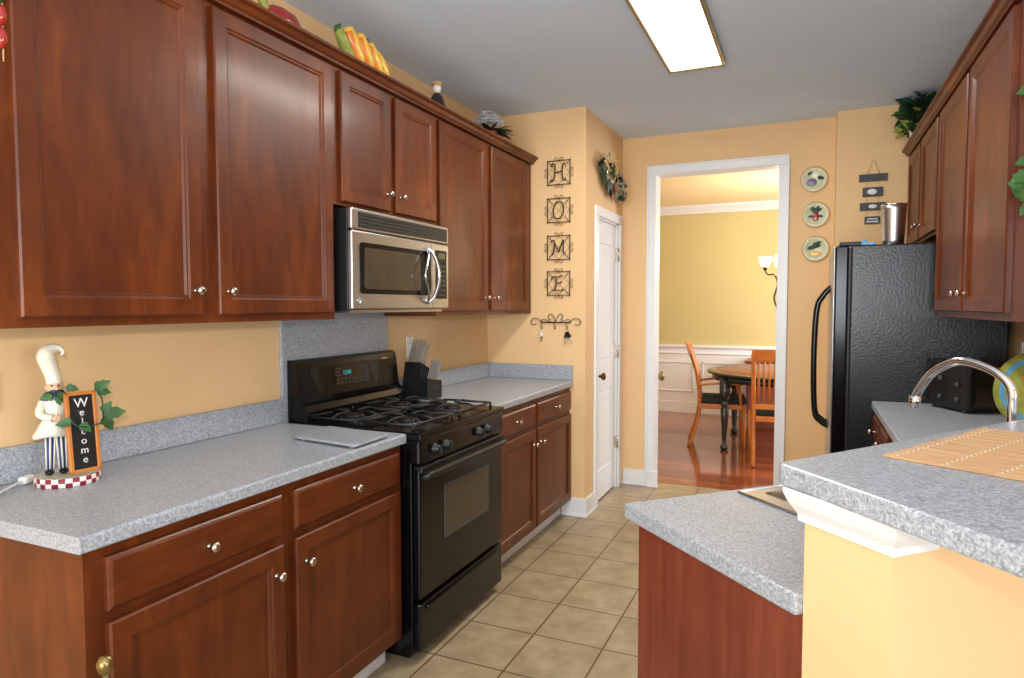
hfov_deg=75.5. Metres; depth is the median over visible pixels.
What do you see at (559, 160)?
frame
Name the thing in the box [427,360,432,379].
knife
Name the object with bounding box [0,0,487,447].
wall
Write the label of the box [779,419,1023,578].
bar
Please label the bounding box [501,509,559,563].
trim
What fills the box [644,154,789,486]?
door frame
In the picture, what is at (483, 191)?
upper cabinet
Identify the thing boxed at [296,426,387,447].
cutting board
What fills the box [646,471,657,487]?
jamb
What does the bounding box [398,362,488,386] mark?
backsplash
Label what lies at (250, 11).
crown molding
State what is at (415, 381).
knife block
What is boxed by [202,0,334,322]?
upper cabinet
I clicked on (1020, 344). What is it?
wall outlet
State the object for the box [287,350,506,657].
gas range
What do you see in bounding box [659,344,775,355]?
trim
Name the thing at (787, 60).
ceiling
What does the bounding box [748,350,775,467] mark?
dining chair
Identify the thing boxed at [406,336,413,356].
wall outlet
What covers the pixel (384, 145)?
upper cabinet
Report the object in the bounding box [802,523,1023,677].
wall
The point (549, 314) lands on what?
key rack
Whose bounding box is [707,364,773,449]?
dining table
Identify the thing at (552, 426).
base cabinet
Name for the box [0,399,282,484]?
backsplash
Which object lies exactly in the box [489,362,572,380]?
backsplash
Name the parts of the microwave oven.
door, panel, handle, control panel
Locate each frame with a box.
[544,157,572,187]
[544,195,572,225]
[544,232,572,262]
[544,268,572,298]
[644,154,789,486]
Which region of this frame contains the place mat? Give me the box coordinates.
[882,428,1023,481]
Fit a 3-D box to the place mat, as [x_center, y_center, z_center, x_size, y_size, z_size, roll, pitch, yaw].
[0.954,0.210,1.191,0.458,0.005,0.348,-2,3,-35]
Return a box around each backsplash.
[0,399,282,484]
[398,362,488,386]
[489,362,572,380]
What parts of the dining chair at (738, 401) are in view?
rail, post, post, armrest, seat frame, arm post, leg, leg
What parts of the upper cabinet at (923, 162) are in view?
door, frame, door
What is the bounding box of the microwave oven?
[333,207,447,312]
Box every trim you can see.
[353,652,384,677]
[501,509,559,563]
[593,205,622,508]
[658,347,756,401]
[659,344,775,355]
[660,200,778,215]
[783,486,938,557]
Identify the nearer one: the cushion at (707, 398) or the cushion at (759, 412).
the cushion at (759, 412)
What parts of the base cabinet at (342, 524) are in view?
knob, drawer, knob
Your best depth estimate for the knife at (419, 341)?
3.58 m
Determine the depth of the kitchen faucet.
1.74 m
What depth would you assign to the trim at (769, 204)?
8.39 m
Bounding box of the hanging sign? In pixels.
[859,160,887,223]
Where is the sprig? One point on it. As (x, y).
(109, 413)
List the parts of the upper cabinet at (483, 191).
door, frame, door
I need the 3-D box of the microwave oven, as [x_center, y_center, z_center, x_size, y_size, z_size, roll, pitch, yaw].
[-0.637,-0.332,3.028,0.452,0.417,0.766,1,3,24]
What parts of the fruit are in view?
stem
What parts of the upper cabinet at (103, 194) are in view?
knob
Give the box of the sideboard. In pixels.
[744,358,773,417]
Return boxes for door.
[598,220,618,499]
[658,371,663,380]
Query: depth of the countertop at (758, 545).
1.50 m
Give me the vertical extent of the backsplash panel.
0.785 m
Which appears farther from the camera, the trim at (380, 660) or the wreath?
the wreath
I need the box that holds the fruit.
[334,23,389,75]
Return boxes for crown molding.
[207,0,537,164]
[902,0,1020,157]
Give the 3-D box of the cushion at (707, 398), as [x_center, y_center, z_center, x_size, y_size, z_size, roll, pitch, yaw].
[2.163,0.609,6.760,0.430,0.052,0.450,1,3,16]
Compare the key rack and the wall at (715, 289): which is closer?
the key rack
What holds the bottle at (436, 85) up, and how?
on the board
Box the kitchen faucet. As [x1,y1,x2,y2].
[908,357,1017,421]
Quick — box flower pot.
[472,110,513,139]
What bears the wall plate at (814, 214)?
attached to the wall at (845, 145)
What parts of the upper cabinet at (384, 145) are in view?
door, knob, knob, door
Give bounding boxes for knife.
[408,339,415,361]
[411,339,417,361]
[414,339,420,361]
[417,339,423,361]
[420,339,426,362]
[423,345,429,364]
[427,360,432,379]
[429,360,434,379]
[431,360,436,379]
[433,360,438,379]
[435,360,441,379]
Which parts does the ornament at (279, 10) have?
stem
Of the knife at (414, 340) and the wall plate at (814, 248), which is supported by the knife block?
the knife at (414, 340)
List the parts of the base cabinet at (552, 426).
drawer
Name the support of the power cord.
on the countertop at (157, 474)
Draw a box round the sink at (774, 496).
[737,485,796,515]
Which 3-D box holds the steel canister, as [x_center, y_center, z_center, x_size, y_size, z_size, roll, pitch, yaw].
[2.005,-0.600,3.476,0.126,0.213,0.126,1,3,24]
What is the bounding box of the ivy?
[1007,86,1023,215]
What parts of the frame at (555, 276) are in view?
frame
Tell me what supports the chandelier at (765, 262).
hanging from the ceiling
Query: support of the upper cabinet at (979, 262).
attached to the wall at (1016, 329)
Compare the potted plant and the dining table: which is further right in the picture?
the potted plant
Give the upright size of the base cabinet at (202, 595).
0.876 m
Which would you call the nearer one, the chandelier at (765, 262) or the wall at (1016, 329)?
the wall at (1016, 329)
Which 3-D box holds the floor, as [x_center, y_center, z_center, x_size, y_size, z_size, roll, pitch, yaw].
[1.580,1.314,2.502,7.400,0.061,12.500,1,3,24]
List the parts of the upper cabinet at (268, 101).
knob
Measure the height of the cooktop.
0.128 m
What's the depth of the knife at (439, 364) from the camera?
3.57 m
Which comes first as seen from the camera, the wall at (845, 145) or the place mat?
the place mat
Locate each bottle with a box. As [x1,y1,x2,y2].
[431,81,445,106]
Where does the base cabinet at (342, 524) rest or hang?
on the floor
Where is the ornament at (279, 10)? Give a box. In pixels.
[258,0,300,26]
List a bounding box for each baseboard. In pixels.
[561,497,586,517]
[585,492,594,516]
[622,468,643,485]
[658,400,746,416]
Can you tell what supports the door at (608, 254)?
in the wall at (604, 139)
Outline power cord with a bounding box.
[0,474,34,493]
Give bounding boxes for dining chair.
[685,341,746,448]
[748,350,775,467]
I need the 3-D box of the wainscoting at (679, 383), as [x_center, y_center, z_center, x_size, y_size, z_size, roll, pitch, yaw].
[2.969,0.488,8.401,5.100,0.720,0.032,1,3,24]
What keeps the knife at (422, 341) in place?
on the knife block
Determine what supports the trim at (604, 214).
attached to the wall at (604, 139)
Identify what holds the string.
hanging from the wall at (155, 372)
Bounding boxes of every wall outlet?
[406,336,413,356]
[1018,342,1023,354]
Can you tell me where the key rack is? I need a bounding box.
[531,314,580,328]
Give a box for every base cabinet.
[0,486,287,677]
[283,446,401,677]
[498,400,539,555]
[534,387,570,526]
[638,526,802,677]
[868,415,892,445]
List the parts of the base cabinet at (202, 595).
drawer, door, knob, knob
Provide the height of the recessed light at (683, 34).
0.035 m
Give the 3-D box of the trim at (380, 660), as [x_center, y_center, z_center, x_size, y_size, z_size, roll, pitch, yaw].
[-0.754,1.282,2.070,0.016,0.055,1.212,1,3,24]
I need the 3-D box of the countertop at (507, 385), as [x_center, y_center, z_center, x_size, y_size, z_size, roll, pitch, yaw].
[-0.132,0.267,3.968,0.635,0.140,1.230,1,3,24]
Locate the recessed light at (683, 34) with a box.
[625,0,725,73]
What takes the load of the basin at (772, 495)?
in the sink at (774, 496)
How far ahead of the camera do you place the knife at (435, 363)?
3.59 m
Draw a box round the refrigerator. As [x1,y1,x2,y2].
[810,242,1008,453]
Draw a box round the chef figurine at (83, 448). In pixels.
[32,344,101,488]
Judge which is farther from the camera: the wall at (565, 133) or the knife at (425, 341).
the wall at (565, 133)
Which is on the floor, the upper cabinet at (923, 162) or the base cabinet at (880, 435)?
the base cabinet at (880, 435)
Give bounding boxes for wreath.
[598,152,627,202]
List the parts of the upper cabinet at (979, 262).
door, knob, knob, door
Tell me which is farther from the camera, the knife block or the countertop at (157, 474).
the knife block
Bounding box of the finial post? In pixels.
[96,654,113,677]
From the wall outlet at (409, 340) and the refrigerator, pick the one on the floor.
the refrigerator
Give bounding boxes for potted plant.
[891,91,936,138]
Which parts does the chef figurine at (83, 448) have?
arm, trouser leg, trouser leg, chalkboard frame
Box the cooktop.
[300,400,503,465]
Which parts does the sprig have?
stem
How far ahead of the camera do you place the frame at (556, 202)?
4.38 m
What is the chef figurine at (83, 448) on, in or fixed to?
on the countertop at (157, 474)
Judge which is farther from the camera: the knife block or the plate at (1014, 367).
the knife block
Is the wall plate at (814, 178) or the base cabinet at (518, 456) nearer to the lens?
the base cabinet at (518, 456)
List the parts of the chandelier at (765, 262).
lamp shade, arm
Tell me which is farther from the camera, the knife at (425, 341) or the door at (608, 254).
the door at (608, 254)
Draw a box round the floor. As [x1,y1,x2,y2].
[367,411,773,677]
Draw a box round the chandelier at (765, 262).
[758,255,777,307]
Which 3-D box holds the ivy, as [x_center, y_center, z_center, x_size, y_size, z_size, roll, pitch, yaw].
[1.563,-0.740,1.986,0.088,0.735,0.070,-1,3,-15]
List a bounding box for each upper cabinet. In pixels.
[0,0,209,328]
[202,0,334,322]
[331,64,435,224]
[384,116,530,315]
[906,117,939,242]
[934,0,1023,321]
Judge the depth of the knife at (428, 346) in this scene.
3.61 m
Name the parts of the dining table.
leg, leg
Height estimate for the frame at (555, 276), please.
0.203 m
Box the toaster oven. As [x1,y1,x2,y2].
[929,359,1005,413]
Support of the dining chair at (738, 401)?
on the floor
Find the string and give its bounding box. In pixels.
[0,0,7,60]
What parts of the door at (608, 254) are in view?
knob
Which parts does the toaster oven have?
glass door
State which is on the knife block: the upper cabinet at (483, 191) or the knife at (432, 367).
the knife at (432, 367)
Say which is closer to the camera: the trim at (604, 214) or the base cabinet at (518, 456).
the base cabinet at (518, 456)
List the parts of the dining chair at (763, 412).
leg, post, seat frame, rail, rail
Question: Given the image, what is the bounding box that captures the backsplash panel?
[279,312,387,422]
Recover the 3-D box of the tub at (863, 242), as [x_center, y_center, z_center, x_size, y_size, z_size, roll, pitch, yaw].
[1.883,-0.510,3.514,0.080,0.030,0.060,1,3,24]
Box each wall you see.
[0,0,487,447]
[487,106,591,513]
[590,112,622,493]
[621,105,918,482]
[659,209,777,346]
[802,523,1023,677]
[1008,322,1023,359]
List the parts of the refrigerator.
handle, handle, steel panel, steel panel, door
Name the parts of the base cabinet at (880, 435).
drawer, drawer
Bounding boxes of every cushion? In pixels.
[702,393,746,404]
[756,409,774,415]
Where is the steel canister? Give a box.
[880,203,907,243]
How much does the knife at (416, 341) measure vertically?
0.124 m
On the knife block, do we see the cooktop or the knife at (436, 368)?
the knife at (436, 368)
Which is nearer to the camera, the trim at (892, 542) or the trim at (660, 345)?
the trim at (892, 542)
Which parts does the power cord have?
cord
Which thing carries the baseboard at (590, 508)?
attached to the wall at (604, 139)
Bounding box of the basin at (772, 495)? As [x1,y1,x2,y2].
[767,490,786,500]
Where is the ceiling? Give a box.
[282,0,992,206]
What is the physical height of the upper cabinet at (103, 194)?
1.000 m
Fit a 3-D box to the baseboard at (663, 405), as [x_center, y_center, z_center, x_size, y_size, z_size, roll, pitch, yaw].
[2.971,0.912,8.425,5.100,0.150,0.025,1,3,24]
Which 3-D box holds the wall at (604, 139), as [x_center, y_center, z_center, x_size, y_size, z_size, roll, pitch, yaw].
[0.640,-0.184,4.861,0.130,2.700,0.806,1,3,24]
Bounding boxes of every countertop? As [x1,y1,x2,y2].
[0,399,405,554]
[398,362,572,409]
[625,401,1005,614]
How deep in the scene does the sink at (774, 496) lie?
1.72 m
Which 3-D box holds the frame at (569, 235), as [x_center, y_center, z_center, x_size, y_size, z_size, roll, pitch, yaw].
[0.308,-0.607,4.391,0.203,0.203,0.020,1,3,24]
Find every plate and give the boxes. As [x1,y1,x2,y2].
[800,166,828,191]
[802,201,829,226]
[802,236,829,260]
[993,353,1023,419]
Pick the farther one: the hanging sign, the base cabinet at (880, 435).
the hanging sign
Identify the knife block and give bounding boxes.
[403,362,441,399]
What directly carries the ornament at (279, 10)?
on the board
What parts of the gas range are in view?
burner, control knob, control knob, storage drawer, oven door, door handle, window trim, control knob, control knob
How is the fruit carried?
on the board
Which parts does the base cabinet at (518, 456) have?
drawer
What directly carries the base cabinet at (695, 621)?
on the floor
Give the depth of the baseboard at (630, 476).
5.21 m
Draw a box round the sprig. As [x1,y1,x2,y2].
[40,380,125,431]
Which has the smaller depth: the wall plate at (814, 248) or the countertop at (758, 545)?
the countertop at (758, 545)

